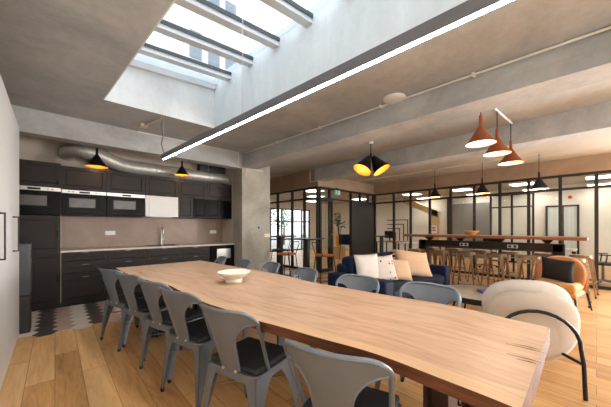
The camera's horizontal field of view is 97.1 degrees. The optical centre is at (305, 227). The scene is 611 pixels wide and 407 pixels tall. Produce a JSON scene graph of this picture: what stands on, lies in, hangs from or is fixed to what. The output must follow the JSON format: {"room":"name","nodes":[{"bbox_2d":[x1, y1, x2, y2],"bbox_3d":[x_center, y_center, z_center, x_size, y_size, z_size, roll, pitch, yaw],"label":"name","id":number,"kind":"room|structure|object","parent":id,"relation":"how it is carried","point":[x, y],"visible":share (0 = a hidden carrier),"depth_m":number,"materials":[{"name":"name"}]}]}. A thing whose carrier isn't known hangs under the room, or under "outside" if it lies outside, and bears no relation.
{"room":"common room","nodes":[
{"label":"common room","id":0,"kind":"room"},
{"bbox_2d":[19,135,196,248],"bbox_3d":[-3.585,-0.195,5.459,4.170,2.940,0.120,0,0,-43],"label":"wall","id":1,"kind":"structure","parent":0,"point":[30,148],"depth_m":4.72,"materials":[{"name":"beige paint"}]},
{"bbox_2d":[61,165,106,191],"bbox_3d":[-3.894,-0.815,4.740,0.598,0.380,0.514,0,0,-43],"label":"upper cabinet","id":2,"kind":"object","parent":1,"relation":"attached to","point":[72,178],"visible":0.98,"depth_m":4.55,"materials":[{"name":"black wood"}]},
{"bbox_2d":[61,189,105,216],"bbox_3d":[-3.865,-0.410,4.708,0.592,0.420,0.480,0,0,-43],"label":"oven","id":3,"kind":"object","parent":2,"relation":"attached to","point":[73,202],"visible":1,"depth_m":4.55,"materials":[{"name":"metal"}]},
{"bbox_2d":[106,171,144,194],"bbox_3d":[-3.454,-0.815,5.148,0.598,0.380,0.514,0,0,-43],"label":"upper cabinet","id":4,"kind":"object","parent":1,"relation":"attached to","point":[117,182],"visible":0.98,"depth_m":4.96,"materials":[{"name":"black wood"}]},
{"bbox_2d":[105,192,144,217],"bbox_3d":[-3.425,-0.410,5.117,0.592,0.420,0.480,0,0,-43],"label":"oven","id":5,"kind":"object","parent":4,"relation":"attached to","point":[117,204],"visible":1,"depth_m":4.95,"materials":[{"name":"metal"}]},
{"bbox_2d":[61,215,221,248],"bbox_3d":[-3.187,0.076,5.691,3.070,0.583,0.080,0,0,-43],"label":"backsplash","id":6,"kind":"structure","parent":1,"relation":"attached to","point":[76,231],"depth_m":5.46,"materials":[{"name":"brown stone"}]},
{"bbox_2d":[145,195,177,217],"bbox_3d":[-3.015,-0.414,5.558,0.596,0.411,0.490,0,0,-43],"label":"upper cabinet","id":7,"kind":"object","parent":1,"relation":"attached to","point":[155,206],"visible":0.98,"depth_m":5.37,"materials":[{"name":"white paint"}]},
{"bbox_2d":[145,175,177,196],"bbox_3d":[-3.014,-0.815,5.556,0.598,0.380,0.514,0,0,-43],"label":"upper cabinet","id":8,"kind":"object","parent":1,"relation":"attached to","point":[154,185],"visible":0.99,"depth_m":5.37,"materials":[{"name":"black wood"}]},
{"bbox_2d":[173,197,206,218],"bbox_3d":[-2.579,-0.415,5.970,0.598,0.420,0.500,0,0,-43],"label":"upper cabinet","id":9,"kind":"object","parent":1,"relation":"attached to","point":[188,208],"visible":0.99,"depth_m":5.78,"materials":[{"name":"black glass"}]},
{"bbox_2d":[178,179,206,198],"bbox_3d":[-2.574,-0.815,5.964,0.598,0.380,0.514,0,0,-43],"label":"upper cabinet","id":10,"kind":"object","parent":1,"relation":"attached to","point":[186,188],"visible":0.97,"depth_m":5.78,"materials":[{"name":"black wood"}]},
{"bbox_2d":[197,164,224,173],"bbox_3d":[-2.255,-1.455,6.488,0.620,0.340,0.180,0,0,-43],"label":"vent box","id":11,"kind":"object","parent":1,"relation":"attached to","point":[201,167],"visible":0.29,"depth_m":6.38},
{"bbox_2d":[222,168,232,242],"bbox_3d":[-1.845,-0.195,6.596,0.130,2.940,0.580,0,0,-43],"label":"wall","id":12,"kind":"structure","parent":0,"point":[227,224],"depth_m":6.52,"materials":[{"name":"beige paint"}]},
{"bbox_2d":[203,199,231,218],"bbox_3d":[-2.139,-0.415,6.378,0.598,0.420,0.500,0,0,-43],"label":"upper cabinet","id":13,"kind":"object","parent":12,"relation":"attached to","point":[216,209],"visible":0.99,"depth_m":6.19,"materials":[{"name":"black wood"}]},
{"bbox_2d":[207,182,231,200],"bbox_3d":[-2.135,-0.815,6.372,0.598,0.380,0.514,0,0,-43],"label":"upper cabinet","id":14,"kind":"object","parent":12,"relation":"attached to","point":[215,191],"visible":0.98,"depth_m":6.20,"materials":[{"name":"black wood"}]},
{"bbox_2d":[103,0,466,127],"bbox_3d":[-0.021,-2.085,2.136,5.722,0.840,1.509,0,0,43],"label":"wall","id":15,"kind":"structure","parent":0,"point":[340,31],"depth_m":3.33,"materials":[{"name":"paint"}]},
{"bbox_2d":[129,0,312,90],"bbox_3d":[-0.022,-2.314,2.135,5.697,0.247,1.501,0,0,43],"label":"window","id":16,"kind":"structure","parent":15,"relation":"in","point":[290,9],"depth_m":3.33,"materials":[{"name":"grey metal"}]},
{"bbox_2d":[270,169,322,193],"bbox_3d":[-0.597,-1.417,8.729,0.180,0.495,2.990,0,0,-43],"label":"wall","id":17,"kind":"structure","parent":0,"point":[300,180],"depth_m":8.32,"materials":[{"name":"brown paint"}]},
{"bbox_2d":[270,186,318,271],"bbox_3d":[-0.584,0.052,8.715,0.070,2.445,2.790,0,0,-43],"label":"window","id":18,"kind":"structure","parent":17,"relation":"in","point":[304,198],"depth_m":8.10,"materials":[{"name":"black metal"}]},
{"bbox_2d":[270,199,327,248],"bbox_3d":[-1.110,-0.195,14.795,7.500,2.940,0.200,0,0,-43],"label":"wall","id":19,"kind":"structure","parent":0,"point":[310,206],"depth_m":16.13,"materials":[{"name":"white paint"}]},
{"bbox_2d":[270,208,309,251],"bbox_3d":[-1.501,0.125,14.378,4.760,2.300,0.080,0,0,-43],"label":"window","id":20,"kind":"structure","parent":19,"relation":"in","point":[281,209],"depth_m":15.14,"materials":[{"name":"black metal"}]},
{"bbox_2d":[0,0,610,178],"bbox_3d":[0.200,-1.745,2.982,6.550,0.160,12.500,0,0,-43],"label":"ceiling","id":21,"kind":"structure","parent":0,"point":[61,57],"depth_m":2.83,"materials":[{"name":"concrete"}]},
{"bbox_2d":[85,148,107,168],"bbox_3d":[-3.498,-1.340,4.530,0.310,0.650,0.310,0,0,-43],"label":"pendant lamp","id":22,"kind":"object","parent":21,"relation":"hanging from","point":[96,162],"visible":0.84,"depth_m":4.50,"materials":[{"name":"black metal"}]},
{"bbox_2d":[11,105,242,169],"bbox_3d":[-2.975,-1.495,4.750,4.100,0.340,0.230,0,0,-43],"label":"ceiling beam","id":23,"kind":"structure","parent":21,"relation":"attached to","point":[31,122],"depth_m":4.39,"materials":[{"name":"concrete"}]},
{"bbox_2d":[58,143,228,184],"bbox_3d":[-3.058,-1.346,5.575,3.019,0.638,0.492,0,0,-43],"label":"ventilation duct","id":24,"kind":"object","parent":21,"relation":"hanging from","point":[70,151],"visible":0.88,"depth_m":5.17,"materials":[{"name":"metal"}]},
{"bbox_2d":[161,0,515,159],"bbox_3d":[-0.331,-1.650,2.371,5.041,1.250,0.062,0,0,43],"label":"pendant lamp","id":25,"kind":"object","parent":21,"relation":"hanging from","point":[469,10],"visible":1,"depth_m":1.70,"materials":[{"name":"grey metal"}]},
{"bbox_2d":[354,141,389,175],"bbox_3d":[1.272,-1.334,5.171,0.690,0.661,0.338,0,0,0],"label":"pendant lamp","id":26,"kind":"object","parent":21,"relation":"hanging from","point":[379,166],"visible":1,"depth_m":5.20,"materials":[{"name":"black metal"}]},
{"bbox_2d":[383,93,405,103],"bbox_3d":[1.142,-1.649,3.474,0.280,0.032,0.280,0,0,-43],"label":"ceiling disc","id":27,"kind":"object","parent":21,"relation":"attached to","point":[393,98],"visible":0.94,"depth_m":3.42,"materials":[{"name":"white plastic"}]},
{"bbox_2d":[242,29,610,169],"bbox_3d":[2.032,-1.505,2.909,9.729,0.320,0.370,0,0,44],"label":"ceiling beam","id":28,"kind":"structure","parent":21,"relation":"attached to","point":[585,61],"depth_m":2.99,"materials":[{"name":"concrete"}]},
{"bbox_2d":[245,26,610,153],"bbox_3d":[0.920,-1.647,3.787,6.307,0.035,0.071,0,0,44],"label":"conduit pipe","id":29,"kind":"object","parent":28,"relation":"attached to","point":[473,74],"visible":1,"depth_m":2.92,"materials":[{"name":"metal"}]},
{"bbox_2d":[315,101,610,181],"bbox_3d":[3.619,-1.495,4.245,0.360,0.340,9.500,0,0,-43],"label":"beam","id":30,"kind":"structure","parent":21,"relation":"attached to","point":[593,120],"depth_m":4.36,"materials":[{"name":"concrete"}]},
{"bbox_2d":[494,108,512,123],"bbox_3d":[2.569,-1.633,3.663,1.652,0.064,0.028,0,0,-40],"label":"rail","id":31,"kind":"object","parent":21,"relation":"attached to","point":[496,109],"visible":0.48,"depth_m":3.93,"materials":[{"name":"white metal"}]},
{"bbox_2d":[466,112,496,147],"bbox_3d":[2.151,-1.313,3.313,0.325,0.576,0.325,0,0,-43],"label":"pendant lamp","id":32,"kind":"object","parent":31,"relation":"hanging from","point":[481,137],"visible":0.96,"depth_m":3.29,"materials":[{"name":"orange metal"}]},
{"bbox_2d":[483,111,511,156],"bbox_3d":[2.637,-1.306,3.715,0.325,0.591,0.325,0,0,-43],"label":"pendant lamp","id":33,"kind":"object","parent":31,"relation":"hanging from","point":[499,148],"visible":0.94,"depth_m":3.70,"materials":[{"name":"orange metal"}]},
{"bbox_2d":[498,124,523,165],"bbox_3d":[3.170,-1.296,4.170,0.325,0.611,0.325,0,0,-43],"label":"pendant lamp","id":34,"kind":"object","parent":31,"relation":"hanging from","point":[512,158],"visible":0.94,"depth_m":4.15,"materials":[{"name":"orange metal"}]},
{"bbox_2d":[0,248,610,406],"bbox_3d":[1.921,1.323,6.898,14.200,0.104,15.900,0,0,-43],"label":"floor","id":35,"kind":"structure","parent":0,"point":[70,367],"depth_m":2.44,"materials":[{"name":"brown wood"}]},
{"bbox_2d":[0,75,8,389],"bbox_3d":[-2.584,0.040,1.907,0.666,2.470,0.996,0,0,-43],"label":"tall cabinet","id":36,"kind":"object","parent":35,"relation":"on","point":[4,99],"visible":1,"depth_m":2.22,"materials":[{"name":"white paint"}]},
{"bbox_2d":[9,100,18,362],"bbox_3d":[-3.264,0.040,2.639,0.666,2.470,0.996,0,0,-43],"label":"tall cabinet","id":37,"kind":"object","parent":35,"relation":"on","point":[13,124],"visible":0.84,"depth_m":2.75,"materials":[{"name":"white paint"}]},
{"bbox_2d":[19,243,32,333],"bbox_3d":[-3.568,0.735,3.237,0.412,1.080,0.260,0,0,-43],"label":"bin","id":38,"kind":"object","parent":35,"relation":"on","point":[25,249],"visible":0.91,"depth_m":3.25,"materials":[{"name":"metal"}]},
{"bbox_2d":[19,159,60,311],"bbox_3d":[-4.274,0.135,4.267,0.600,2.280,0.640,0,0,-43],"label":"tall cabinet","id":39,"kind":"object","parent":35,"relation":"on","point":[43,231],"visible":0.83,"depth_m":4.12,"materials":[{"name":"black wood"}]},
{"bbox_2d":[19,185,60,215],"bbox_3d":[-4.202,-0.410,4.190,0.592,0.420,0.480,0,0,-43],"label":"oven","id":40,"kind":"object","parent":39,"relation":"in","point":[33,200],"visible":0.62,"depth_m":4.09,"materials":[{"name":"metal"}]},
{"bbox_2d":[61,251,107,306],"bbox_3d":[-3.834,0.838,4.676,0.600,0.875,0.639,0,0,-43],"label":"base cabinet","id":41,"kind":"object","parent":35,"relation":"on","point":[82,282],"visible":0.9,"depth_m":4.44,"materials":[{"name":"black wood"}]},
{"bbox_2d":[61,242,234,252],"bbox_3d":[-2.970,0.383,5.505,2.995,0.030,0.650,0,0,-43],"label":"countertop","id":42,"kind":"structure","parent":41,"relation":"on","point":[63,250],"depth_m":5.00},
{"bbox_2d":[98,268,144,347],"bbox_3d":[-2.057,0.859,3.121,0.486,0.832,0.524,0,0,27],"label":"metal chair","id":43,"kind":"object","parent":35,"relation":"on","point":[109,277],"visible":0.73,"depth_m":2.97,"materials":[{"name":"metal"}]},
{"bbox_2d":[108,249,146,296],"bbox_3d":[-3.394,0.838,5.084,0.600,0.875,0.639,0,0,-43],"label":"base cabinet","id":44,"kind":"object","parent":35,"relation":"on","point":[133,257],"visible":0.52,"depth_m":4.83,"materials":[{"name":"black wood"}]},
{"bbox_2d":[115,272,166,360],"bbox_3d":[-1.656,0.859,2.820,0.486,0.832,0.524,0,0,29],"label":"metal chair","id":45,"kind":"object","parent":35,"relation":"on","point":[128,282],"visible":0.69,"depth_m":2.66,"materials":[{"name":"metal"}]},
{"bbox_2d":[147,247,180,264],"bbox_3d":[-2.955,0.839,5.492,0.600,0.873,0.639,0,0,-43],"label":"base cabinet","id":46,"kind":"object","parent":35,"relation":"on","point":[157,255],"visible":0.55,"depth_m":5.26,"materials":[{"name":"black wood"}]},
{"bbox_2d":[137,278,211,382],"bbox_3d":[-1.220,0.859,2.469,0.486,0.832,0.524,0,0,31],"label":"metal chair","id":47,"kind":"object","parent":35,"relation":"on","point":[161,320],"visible":0.69,"depth_m":2.31,"materials":[{"name":"metal"}]},
{"bbox_2d":[173,246,209,261],"bbox_3d":[-2.515,0.838,5.900,0.600,0.875,0.639,0,0,-43],"label":"base cabinet","id":48,"kind":"object","parent":35,"relation":"on","point":[196,253],"visible":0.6,"depth_m":5.68,"materials":[{"name":"black wood"}]},
{"bbox_2d":[158,287,240,406],"bbox_3d":[-0.849,0.859,2.132,0.486,0.832,0.524,0,0,31],"label":"metal chair","id":49,"kind":"object","parent":35,"relation":"on","point":[196,335],"visible":0.88,"depth_m":1.96,"materials":[{"name":"metal"}]},
{"bbox_2d":[210,245,233,265],"bbox_3d":[-2.082,0.838,6.308,0.592,0.875,0.630,0,0,-43],"label":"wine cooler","id":50,"kind":"object","parent":35,"relation":"on","point":[216,251],"visible":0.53,"depth_m":6.10,"materials":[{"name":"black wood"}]},
{"bbox_2d":[199,303,298,406],"bbox_3d":[-0.371,0.859,1.702,0.486,0.832,0.524,0,0,31],"label":"metal chair","id":51,"kind":"object","parent":35,"relation":"on","point":[252,362],"visible":0.94,"depth_m":1.55,"materials":[{"name":"metal"}]},
{"bbox_2d":[233,153,269,271],"bbox_3d":[-1.279,-0.195,6.446,0.755,2.940,0.410,0,0,-43],"label":"wall pier","id":52,"kind":"object","parent":35,"relation":"on","point":[251,188],"visible":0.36,"depth_m":6.26,"materials":[{"name":"concrete"}]},
{"bbox_2d":[242,262,279,339],"bbox_3d":[-0.579,0.859,3.296,0.524,0.832,0.486,0,0,-30],"label":"metal chair","id":53,"kind":"object","parent":35,"relation":"on","point":[272,267],"visible":0.27,"depth_m":3.44,"materials":[{"name":"metal"}]},
{"bbox_2d":[270,239,290,275],"bbox_3d":[-0.620,0.777,6.578,0.418,0.999,0.432,0,0,-43],"label":"bar chair","id":54,"kind":"object","parent":35,"relation":"on","point":[278,249],"visible":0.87,"depth_m":6.50,"materials":[{"name":"black metal"}]},
{"bbox_2d":[270,236,295,274],"bbox_3d":[-0.651,0.750,7.199,0.600,1.050,0.600,0,0,27],"label":"table","id":55,"kind":"object","parent":35,"relation":"on","point":[280,237],"visible":0.58,"depth_m":7.15,"materials":[{"name":"black metal"}]},
{"bbox_2d":[277,241,298,278],"bbox_3d":[-0.373,0.777,5.551,0.432,0.999,0.418,0,0,27],"label":"bar chair","id":56,"kind":"object","parent":35,"relation":"on","point":[284,254],"visible":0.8,"depth_m":5.50,"materials":[{"name":"black metal"}]},
{"bbox_2d":[262,267,317,348],"bbox_3d":[-0.145,0.859,2.799,0.524,0.832,0.486,0,0,-30],"label":"metal chair","id":57,"kind":"object","parent":35,"relation":"on","point":[305,273],"visible":0.25,"depth_m":2.92,"materials":[{"name":"metal"}]},
{"bbox_2d":[289,238,323,267],"bbox_3d":[0.038,0.752,5.766,0.560,1.045,0.560,0,0,27],"label":"table","id":58,"kind":"object","parent":35,"relation":"on","point":[307,240],"visible":0.41,"depth_m":5.71,"materials":[{"name":"black metal"}]},
{"bbox_2d":[312,242,335,283],"bbox_3d":[0.368,0.777,5.283,0.432,0.999,0.418,0,0,-23],"label":"bar chair","id":59,"kind":"object","parent":35,"relation":"on","point":[321,254],"visible":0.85,"depth_m":5.20,"materials":[{"name":"wood"}]},
{"bbox_2d":[319,198,334,272],"bbox_3d":[0.649,0.225,7.754,0.620,2.080,0.104,0,0,-43],"label":"door","id":60,"kind":"structure","parent":35,"relation":"on","point":[320,199],"depth_m":7.75,"materials":[{"name":"black metal"}]},
{"bbox_2d":[116,260,549,406],"bbox_3d":[-0.537,0.895,2.455,4.091,0.761,1.136,0,0,42],"label":"dining table","id":61,"kind":"object","parent":35,"relation":"on","point":[471,357],"visible":0.89,"depth_m":1.36,"materials":[{"name":"brown wood"}]},
{"bbox_2d":[217,269,249,283],"bbox_3d":[-0.676,0.465,2.551,0.306,0.100,0.306,0,0,-43],"label":"bowl","id":62,"kind":"object","parent":61,"relation":"on","point":[232,276],"visible":1,"depth_m":2.50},
{"bbox_2d":[334,212,347,258],"bbox_3d":[1.329,0.326,11.176,0.645,1.897,0.775,0,0,-18],"label":"potted plant","id":63,"kind":"object","parent":35,"relation":"on","point":[337,249],"visible":0.82,"depth_m":10.94,"materials":[{"name":"green plant"}]},
{"bbox_2d":[283,340,401,406],"bbox_3d":[0.181,0.859,1.185,0.486,0.832,0.524,0,0,28],"label":"metal chair","id":64,"kind":"object","parent":35,"relation":"on","point":[331,379],"visible":1,"depth_m":0.99,"materials":[{"name":"grey metal"}]},
{"bbox_2d":[339,234,348,258],"bbox_3d":[1.377,0.755,9.445,0.438,1.041,0.459,0,0,8],"label":"bar chair","id":65,"kind":"object","parent":35,"relation":"on","point":[343,238],"visible":0.72,"depth_m":9.27,"materials":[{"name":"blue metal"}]},
{"bbox_2d":[309,274,379,347],"bbox_3d":[0.354,0.859,2.336,0.524,0.832,0.486,0,0,-45],"label":"metal chair","id":66,"kind":"object","parent":35,"relation":"on","point":[351,281],"visible":0.25,"depth_m":2.51,"materials":[{"name":"metal"}]},
{"bbox_2d":[328,251,449,298],"bbox_3d":[1.446,0.855,4.411,2.180,0.841,0.980,0,0,-43],"label":"sofa","id":67,"kind":"object","parent":35,"relation":"on","point":[440,273],"visible":0.36,"depth_m":4.04,"materials":[{"name":"blue fabric"}]},
{"bbox_2d":[342,253,380,273],"bbox_3d":[0.925,0.647,4.333,0.861,0.426,0.248,0,0,-43],"label":"cushion","id":68,"kind":"object","parent":67,"relation":"on","point":[348,262],"depth_m":4.03,"materials":[{"name":"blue fabric"}]},
{"bbox_2d":[354,254,378,277],"bbox_3d":[0.928,0.603,4.031,0.420,0.404,0.192,0,0,-21],"label":"cushion","id":69,"kind":"object","parent":67,"relation":"on","point":[367,265],"visible":0.74,"depth_m":3.97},
{"bbox_2d":[378,251,395,259],"bbox_3d":[1.562,0.647,4.924,0.861,0.426,0.248,0,0,-43],"label":"cushion","id":70,"kind":"object","parent":67,"relation":"on","point":[390,252],"depth_m":4.73,"materials":[{"name":"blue fabric"}]},
{"bbox_2d":[377,255,397,279],"bbox_3d":[1.185,0.623,4.108,0.425,0.403,0.196,0,0,-13],"label":"cushion","id":71,"kind":"object","parent":67,"relation":"on","point":[386,267],"visible":0.76,"depth_m":4.05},
{"bbox_2d":[391,280,410,297],"bbox_3d":[1.209,0.895,4.027,0.861,0.160,0.720,0,0,-43],"label":"seat cushion","id":72,"kind":"object","parent":67,"relation":"on","point":[397,284],"depth_m":3.73,"materials":[{"name":"blue fabric"}]},
{"bbox_2d":[393,259,412,280],"bbox_3d":[1.481,0.661,4.231,0.416,0.355,0.227,0,0,-14],"label":"cushion","id":73,"kind":"object","parent":67,"relation":"on","point":[402,268],"visible":0.73,"depth_m":4.16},
{"bbox_2d":[391,249,431,276],"bbox_3d":[1.821,0.611,4.614,0.702,0.477,0.324,0,0,-8],"label":"cushion","id":74,"kind":"object","parent":67,"relation":"on","point":[417,261],"visible":0.71,"depth_m":4.55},
{"bbox_2d":[411,274,443,283],"bbox_3d":[1.846,0.895,4.619,0.861,0.160,0.720,0,0,-43],"label":"seat cushion","id":75,"kind":"object","parent":67,"relation":"on","point":[435,278],"depth_m":4.40,"materials":[{"name":"blue fabric"}]},
{"bbox_2d":[375,281,461,405],"bbox_3d":[0.839,0.859,1.975,0.524,0.832,0.486,0,0,-45],"label":"metal chair","id":76,"kind":"object","parent":35,"relation":"on","point":[423,291],"visible":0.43,"depth_m":2.13,"materials":[{"name":"metal"}]},
{"bbox_2d":[403,197,440,256],"bbox_3d":[5.292,-0.100,12.380,0.200,2.750,1.650,0,0,-43],"label":"staircase","id":77,"kind":"structure","parent":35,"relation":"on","point":[435,215],"depth_m":11.87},
{"bbox_2d":[428,250,453,283],"bbox_3d":[3.061,0.897,6.169,0.442,0.755,0.441,0,0,-39],"label":"metal bar stool","id":78,"kind":"object","parent":35,"relation":"on","point":[442,252],"visible":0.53,"depth_m":6.12,"materials":[{"name":"brown metal"}]},
{"bbox_2d":[444,248,466,280],"bbox_3d":[3.720,0.897,6.753,0.442,0.755,0.441,0,0,-43],"label":"metal bar stool","id":79,"kind":"object","parent":35,"relation":"on","point":[449,249],"visible":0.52,"depth_m":6.72,"materials":[{"name":"brown metal"}]},
{"bbox_2d":[452,251,479,284],"bbox_3d":[3.428,0.897,5.773,0.442,0.755,0.441,0,0,-44],"label":"metal bar stool","id":80,"kind":"object","parent":35,"relation":"on","point":[460,254],"visible":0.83,"depth_m":5.75,"materials":[{"name":"brown metal"}]},
{"bbox_2d":[447,284,488,307],"bbox_3d":[2.500,1.099,3.848,1.080,0.359,1.080,0,0,-43],"label":"coffee table","id":81,"kind":"object","parent":35,"relation":"on","point":[469,294],"visible":0.24,"depth_m":3.83,"materials":[{"name":"wood"}]},
{"bbox_2d":[467,249,494,281],"bbox_3d":[4.114,0.897,6.328,0.442,0.755,0.441,0,0,-38],"label":"metal bar stool","id":82,"kind":"object","parent":35,"relation":"on","point":[477,251],"visible":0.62,"depth_m":6.29,"materials":[{"name":"brown metal"}]},
{"bbox_2d":[403,234,587,260],"bbox_3d":[3.852,0.723,5.934,0.720,1.105,3.260,0,0,-43],"label":"bar table","id":83,"kind":"object","parent":35,"relation":"on","point":[547,246],"visible":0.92,"depth_m":5.61,"materials":[{"name":"red wood"}]},
{"bbox_2d":[480,253,510,285],"bbox_3d":[3.781,0.897,5.364,0.442,0.755,0.441,0,0,-39],"label":"metal bar stool","id":84,"kind":"object","parent":35,"relation":"on","point":[500,256],"visible":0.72,"depth_m":5.35,"materials":[{"name":"brown metal"}]},
{"bbox_2d":[497,251,524,281],"bbox_3d":[4.502,0.897,5.910,0.442,0.755,0.441,0,0,-42],"label":"metal bar stool","id":85,"kind":"object","parent":35,"relation":"on","point":[516,253],"visible":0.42,"depth_m":5.85,"materials":[{"name":"brown metal"}]},
{"bbox_2d":[490,193,533,262],"bbox_3d":[7.519,0.025,9.877,0.060,2.500,1.310,0,0,-43],"label":"window","id":86,"kind":"structure","parent":35,"relation":"on","point":[532,205],"depth_m":9.82,"materials":[{"name":"black metal"}]},
{"bbox_2d":[515,255,541,279],"bbox_3d":[4.112,0.897,4.948,0.442,0.755,0.441,0,0,-43],"label":"metal bar stool","id":87,"kind":"object","parent":35,"relation":"on","point":[521,258],"visible":0.36,"depth_m":4.93,"materials":[{"name":"brown metal"}]},
{"bbox_2d":[482,280,587,400],"bbox_3d":[1.992,0.864,2.456,0.670,0.828,0.795,0,0,26],"label":"armchair","id":88,"kind":"object","parent":35,"relation":"on","point":[546,304],"visible":0.68,"depth_m":2.17,"materials":[{"name":"beige fabric"}]},
{"bbox_2d":[482,280,572,309],"bbox_3d":[1.953,0.720,2.376,0.660,0.540,0.214,0,0,26],"label":"backrest","id":89,"kind":"object","parent":88,"relation":"on","point":[489,296],"depth_m":2.34,"materials":[{"name":"beige fabric"}]},
{"bbox_2d":[530,252,550,279],"bbox_3d":[4.876,0.897,5.507,0.442,0.755,0.441,0,0,-39],"label":"metal bar stool","id":90,"kind":"object","parent":35,"relation":"on","point":[543,254],"visible":0.21,"depth_m":5.51,"materials":[{"name":"brown metal"}]},
{"bbox_2d":[535,256,592,310],"bbox_3d":[3.929,0.865,4.190,0.721,0.829,0.631,0,0,-35],"label":"armchair","id":91,"kind":"object","parent":35,"relation":"on","point":[576,289],"visible":0.41,"depth_m":4.05,"materials":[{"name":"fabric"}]},
{"bbox_2d":[541,256,574,282],"bbox_3d":[3.824,0.646,4.102,0.160,0.389,0.434,0,0,-25],"label":"cushion","id":92,"kind":"object","parent":91,"relation":"on","point":[560,270],"visible":1,"depth_m":4.05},
{"bbox_2d":[535,278,583,293],"bbox_3d":[3.863,0.882,4.144,0.540,0.125,0.513,0,0,-35],"label":"seat cushion","id":93,"kind":"object","parent":91,"relation":"on","point":[577,287],"depth_m":3.95,"materials":[{"name":"orange fabric"}]},
{"bbox_2d":[535,256,586,285],"bbox_3d":[4.032,0.720,4.262,0.214,0.540,0.594,0,0,-35],"label":"backrest","id":94,"kind":"object","parent":91,"relation":"on","point":[579,273],"depth_m":4.09,"materials":[{"name":"fabric"}]},
{"bbox_2d":[569,254,598,298],"bbox_3d":[5.230,0.897,5.126,0.442,0.755,0.441,0,0,-39],"label":"metal bar stool","id":95,"kind":"object","parent":35,"relation":"on","point":[589,258],"visible":0.56,"depth_m":4.99,"materials":[{"name":"brown metal"}]},
{"bbox_2d":[589,253,610,282],"bbox_3d":[6.668,0.775,6.053,0.597,0.999,0.610,0,0,39],"label":"office chair","id":96,"kind":"object","parent":35,"relation":"on","point":[603,264],"visible":0.57,"depth_m":6.01,"materials":[{"name":"black metal"}]},
{"bbox_2d":[322,179,373,193],"bbox_3d":[1.451,-1.417,8.713,2.800,0.495,0.180,0,0,-43],"label":"wall","id":97,"kind":"structure","parent":0,"point":[342,184],"depth_m":8.57,"materials":[{"name":"brown paint"}]},
{"bbox_2d":[319,186,373,267],"bbox_3d":[1.407,0.052,8.672,2.800,2.445,0.070,0,0,-43],"label":"window","id":98,"kind":"structure","parent":97,"relation":"in","point":[320,188],"depth_m":8.01,"materials":[{"name":"black metal"}]},
{"bbox_2d":[349,201,373,255],"bbox_3d":[1.912,0.215,9.127,1.260,2.100,0.100,0,0,-43],"label":"door","id":99,"kind":"structure","parent":98,"relation":"attached to","point":[361,215],"depth_m":9.02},
{"bbox_2d":[270,133,610,203],"bbox_3d":[4.285,-1.655,9.092,7.750,0.340,15.900,0,0,-43],"label":"ceiling","id":100,"kind":"structure","parent":0,"point":[599,144],"depth_m":6.89,"materials":[{"name":"paint"}]},
{"bbox_2d":[356,153,541,181],"bbox_3d":[3.201,-1.493,7.091,0.024,0.024,4.560,0,0,-43],"label":"conduit pipe","id":101,"kind":"object","parent":100,"relation":"attached to","point":[536,153],"visible":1,"depth_m":6.70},
{"bbox_2d":[474,178,489,194],"bbox_3d":[4.045,-1.130,6.182,0.320,0.710,0.320,0,0,-43],"label":"pendant lamp","id":102,"kind":"object","parent":101,"relation":"hanging from","point":[482,189],"visible":1,"depth_m":6.13,"materials":[{"name":"black metal"}]},
{"bbox_2d":[529,172,549,189],"bbox_3d":[4.718,-1.130,5.456,0.320,0.710,0.320,0,0,-43],"label":"pendant lamp","id":103,"kind":"object","parent":101,"relation":"hanging from","point":[539,184],"visible":1,"depth_m":5.41,"materials":[{"name":"black metal"}]},
{"bbox_2d":[585,173,610,179],"bbox_3d":[7.801,-1.405,7.103,0.620,0.160,0.620,0,0,-43],"label":"ceiling light","id":104,"kind":"object","parent":100,"relation":"hanging from","point":[601,176],"visible":0.78,"depth_m":7.06,"materials":[{"name":"white plastic"}]},
{"bbox_2d":[586,175,610,179],"bbox_3d":[7.801,-1.336,7.103,0.580,0.014,0.580,0,0,-43],"label":"diffuser","id":105,"kind":"object","parent":104,"relation":"attached to","point":[589,177],"depth_m":7.10,"materials":[{"name":"white"}]},
{"bbox_2d":[453,202,489,258],"bbox_3d":[7.003,0.125,11.477,0.080,2.300,1.400,0,0,-43],"label":"panel","id":106,"kind":"object","parent":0,"point":[462,213],"visible":0.43,"depth_m":11.44,"materials":[{"name":"glass"}]},
{"bbox_2d":[334,181,610,266],"bbox_3d":[7.052,-0.195,11.660,0.200,2.940,15.900,0,0,-43],"label":"wall","id":107,"kind":"structure","parent":0,"point":[584,198],"depth_m":10.51,"materials":[{"name":"white paint"}]},
{"bbox_2d":[545,205,579,256],"bbox_3d":[8.930,0.250,9.406,0.112,2.050,0.860,0,0,-43],"label":"door","id":108,"kind":"structure","parent":107,"relation":"in","point":[570,214],"depth_m":9.34,"materials":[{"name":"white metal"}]},
{"bbox_2d":[374,153,610,193],"bbox_3d":[4.516,-1.417,7.335,0.180,0.495,6.010,0,0,-43],"label":"wall","id":109,"kind":"structure","parent":0,"point":[600,162],"depth_m":6.67,"materials":[{"name":"brown paint"}]},
{"bbox_2d":[374,170,610,289],"bbox_3d":[4.469,0.052,7.387,0.070,2.445,5.970,0,0,-43],"label":"window","id":110,"kind":"structure","parent":109,"relation":"in","point":[596,186],"depth_m":6.76,"materials":[{"name":"black metal"}]},
{"label":"outside","id":111,"kind":"structure","parent":0,"visible":0},
{"bbox_2d":[271,234,307,250],"bbox_3d":[-5.855,1.475,29.832,48.000,0.200,28.300,0,0,-43],"label":"ground","id":112,"kind":"structure","parent":111,"point":[273,242],"depth_m":24.75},
{"bbox_2d":[162,0,239,77],"bbox_3d":[-10.115,-19.625,26.043,5.200,42.000,6.060,0,0,-43],"label":"apartment building","id":113,"kind":"structure","parent":112,"relation":"on","point":[178,15],"depth_m":23.78,"materials":[{"name":"white"}]},
{"bbox_2d":[272,210,294,244],"bbox_3d":[-1.750,-0.157,21.548,1.783,3.070,1.775,0,0,-43],"label":"tree","id":114,"kind":"object","parent":112,"relation":"on","point":[284,211],"visible":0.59,"depth_m":21.51,"materials":[{"name":"green plant"}]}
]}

